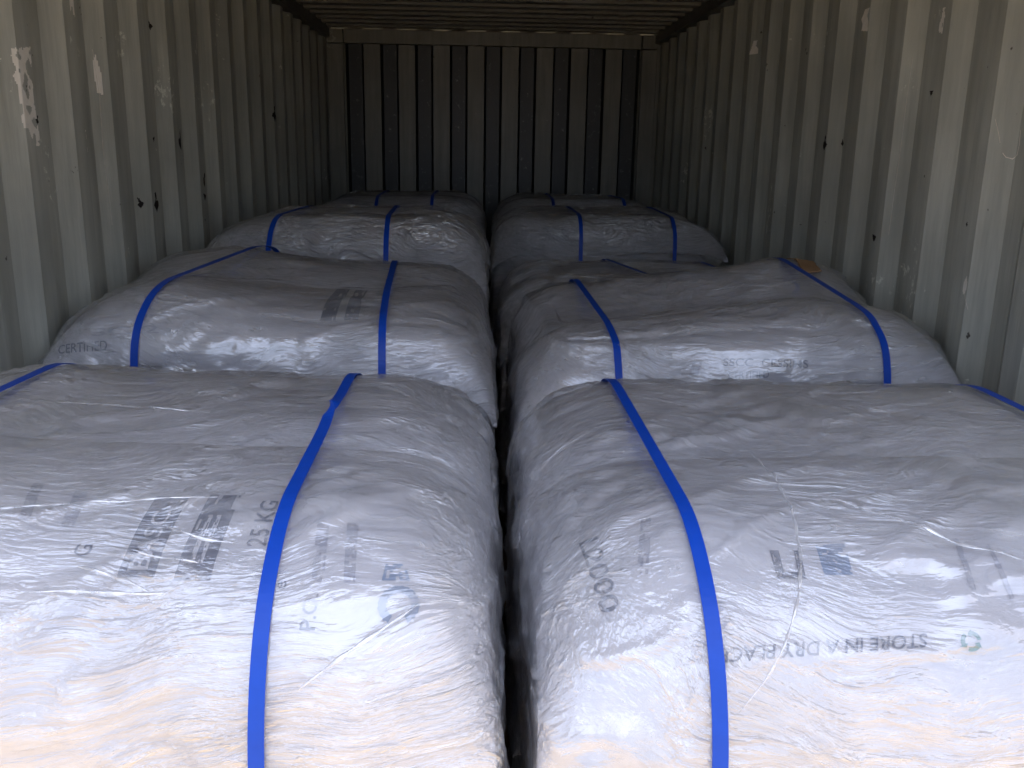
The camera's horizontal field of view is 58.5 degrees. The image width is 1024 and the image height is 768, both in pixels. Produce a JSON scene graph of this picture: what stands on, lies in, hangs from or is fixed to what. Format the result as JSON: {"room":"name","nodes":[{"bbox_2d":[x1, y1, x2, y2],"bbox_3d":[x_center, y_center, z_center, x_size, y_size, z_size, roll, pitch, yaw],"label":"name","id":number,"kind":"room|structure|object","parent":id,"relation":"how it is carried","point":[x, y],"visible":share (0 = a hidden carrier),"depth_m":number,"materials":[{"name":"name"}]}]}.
{"room":"shipping container interior","nodes":[
{"label":"shipping container interior","id":0,"kind":"room"},
{"bbox_2d":[0,0,330,378],"bbox_3d":[-1.265,-0.573,3.841,0.041,2.330,6.060,0,14,-2],"label":"wall","id":1,"kind":"structure","parent":0,"point":[135,135],"depth_m":2.97,"materials":[{"name":"metal"}]},
{"bbox_2d":[137,197,143,207],"bbox_3d":[-1.240,-0.605,3.053,0.001,0.036,0.027,8,16,25],"label":"hole","id":2,"kind":"object","parent":1,"relation":"attached to","point":[140,200],"depth_m":3.05,"materials":[{"name":"black"}]},
{"bbox_2d":[154,192,158,210],"bbox_3d":[-1.219,-0.623,3.132,0.001,0.069,0.045,0,14,-2],"label":"hole","id":3,"kind":"object","parent":1,"relation":"attached to","point":[156,204],"depth_m":3.13,"materials":[{"name":"black"}]},
{"bbox_2d":[272,0,330,37],"bbox_3d":[-1.230,-1.750,3.565,0.082,0.092,6.112,0,14,-2],"label":"trim","id":4,"kind":"structure","parent":1,"relation":"attached to","point":[298,11],"depth_m":5.55,"materials":[{"name":"paint"}]},
{"bbox_2d":[326,29,660,337],"bbox_3d":[-0.153,-1.355,6.832,2.440,2.390,0.050,0,14,-2],"label":"wall","id":5,"kind":"structure","parent":0,"point":[490,125],"depth_m":6.68,"materials":[{"name":"metal"}]},
{"bbox_2d":[327,28,343,42],"bbox_3d":[-1.248,-2.459,6.456,0.111,0.094,0.054,0,14,-2],"label":"trim","id":6,"kind":"structure","parent":5,"relation":"attached to","point":[336,35],"depth_m":6.43,"materials":[{"name":"paint"}]},
{"bbox_2d":[327,44,347,201],"bbox_3d":[-1.269,-1.301,6.755,0.111,2.284,0.054,0,14,-2],"label":"trim","id":7,"kind":"structure","parent":5,"relation":"attached to","point":[335,52],"depth_m":6.58,"materials":[{"name":"paint"}]},
{"bbox_2d":[344,29,641,49],"bbox_3d":[-0.132,-2.450,6.498,2.110,0.094,0.049,0,14,-2],"label":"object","id":8,"kind":"structure","parent":5,"relation":"attached to","point":[351,36],"depth_m":6.47,"materials":[{"name":"paint"}]},
{"bbox_2d":[634,50,657,208],"bbox_3d":[0.965,-1.282,6.833,0.111,2.284,0.054,0,14,-2],"label":"trim","id":9,"kind":"structure","parent":5,"relation":"attached to","point":[648,66],"depth_m":6.66,"materials":[{"name":"paint"}]},
{"bbox_2d":[641,35,657,49],"bbox_3d":[0.985,-2.440,6.534,0.111,0.094,0.054,0,14,-2],"label":"trim","id":10,"kind":"structure","parent":5,"relation":"attached to","point":[648,41],"depth_m":6.51,"materials":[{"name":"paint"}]},
{"bbox_2d":[488,362,512,767],"bbox_3d":[-0.078,0.632,4.216,2.430,0.150,6.110,0,14,-2],"label":"floor","id":11,"kind":"structure","parent":0,"point":[502,618],"depth_m":3.23,"materials":[{"name":"brown wood"}]},
{"bbox_2d":[0,363,500,767],"bbox_3d":[-0.585,0.608,1.651,1.147,1.161,1.155,0,14,-2],"label":"load","id":12,"kind":"object","parent":11,"relation":"on","point":[197,570],"visible":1,"depth_m":1.14,"materials":[{"name":"white plastic"}]},
{"bbox_2d":[41,246,496,442],"bbox_3d":[-0.640,0.236,2.872,1.181,1.270,1.057,0,14,-2],"label":"load","id":13,"kind":"object","parent":11,"relation":"on","point":[230,312],"visible":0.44,"depth_m":2.35,"materials":[{"name":"white plastic"}]},
{"bbox_2d":[208,205,489,331],"bbox_3d":[-0.664,-0.088,3.991,1.140,1.338,1.028,0,14,-2],"label":"load","id":14,"kind":"object","parent":11,"relation":"on","point":[410,236],"visible":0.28,"depth_m":3.46,"materials":[{"name":"white plastic"}]},
{"bbox_2d":[321,190,485,238],"bbox_3d":[-0.738,-0.627,6.138,1.137,1.308,1.022,0,14,-2],"label":"load","id":15,"kind":"object","parent":11,"relation":"on","point":[466,206],"visible":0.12,"depth_m":5.64,"materials":[{"name":"white plastic"}]},
{"bbox_2d":[491,193,645,327],"bbox_3d":[0.425,-0.616,6.180,1.145,1.306,1.018,0,14,-2],"label":"load","id":16,"kind":"object","parent":11,"relation":"on","point":[510,204],"visible":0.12,"depth_m":5.72,"materials":[{"name":"white plastic"}]},
{"bbox_2d":[489,206,727,452],"bbox_3d":[0.464,-0.334,5.120,1.204,1.288,1.029,0,14,-2],"label":"load","id":17,"kind":"object","parent":11,"relation":"on","point":[567,235],"visible":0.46,"depth_m":4.57,"materials":[{"name":"white plastic"}]},
{"bbox_2d":[496,259,721,520],"bbox_3d":[0.494,0.035,4.039,1.136,1.116,1.027,0,14,-2],"label":"load","id":18,"kind":"object","parent":11,"relation":"on","point":[526,280],"visible":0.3,"depth_m":3.93,"materials":[{"name":"white plastic"}]},
{"bbox_2d":[504,258,961,636],"bbox_3d":[0.566,0.254,2.917,1.179,1.254,1.058,0,14,-2],"label":"load","id":19,"kind":"object","parent":11,"relation":"on","point":[769,321],"visible":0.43,"depth_m":2.43,"materials":[{"name":"white plastic"}]},
{"bbox_2d":[786,258,821,272],"bbox_3d":[0.971,-0.397,3.023,0.079,0.037,0.229,0,14,-2],"label":"scrap","id":20,"kind":"object","parent":19,"relation":"on","point":[808,266],"visible":0.98,"depth_m":2.98,"materials":[{"name":"brown cardboard"}]},
{"bbox_2d":[505,379,1023,767],"bbox_3d":[0.570,0.630,1.685,1.165,1.140,1.176,0,14,-2],"label":"load","id":21,"kind":"object","parent":11,"relation":"on","point":[703,576],"visible":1,"depth_m":1.17,"materials":[{"name":"white plastic"}]},
{"bbox_2d":[297,0,708,34],"bbox_3d":[-0.036,-1.767,3.601,2.310,0.024,6.116,0,14,-2],"label":"ceiling","id":22,"kind":"structure","parent":0,"point":[610,17],"depth_m":5.71,"materials":[{"name":"paint"}]},
{"bbox_2d":[652,0,1023,411],"bbox_3d":[1.153,-0.552,3.925,0.041,2.330,6.060,0,14,-2],"label":"wall","id":23,"kind":"structure","parent":0,"point":[888,157],"depth_m":3.00,"materials":[{"name":"metal"}]},
{"bbox_2d":[654,0,735,44],"bbox_3d":[1.157,-1.729,3.648,0.082,0.092,6.112,0,14,-2],"label":"trim","id":24,"kind":"structure","parent":23,"relation":"attached to","point":[710,7],"depth_m":5.39,"materials":[{"name":"paint"}]},
{"bbox_2d":[749,40,757,54],"bbox_3d":[1.140,-1.585,4.305,0.002,0.060,0.058,-7,16,-28],"label":"sticker","id":25,"kind":"object","parent":23,"relation":"attached to","point":[754,50],"visible":1,"depth_m":4.30,"materials":[{"name":"beige paper"}]},
{"bbox_2d":[861,8,869,30],"bbox_3d":[1.169,-1.204,3.027,0.001,0.072,0.063,0,14,-2],"label":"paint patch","id":26,"kind":"object","parent":23,"relation":"attached to","point":[864,19],"visible":1,"depth_m":3.02,"materials":[{"name":"beige paint"}]}
]}

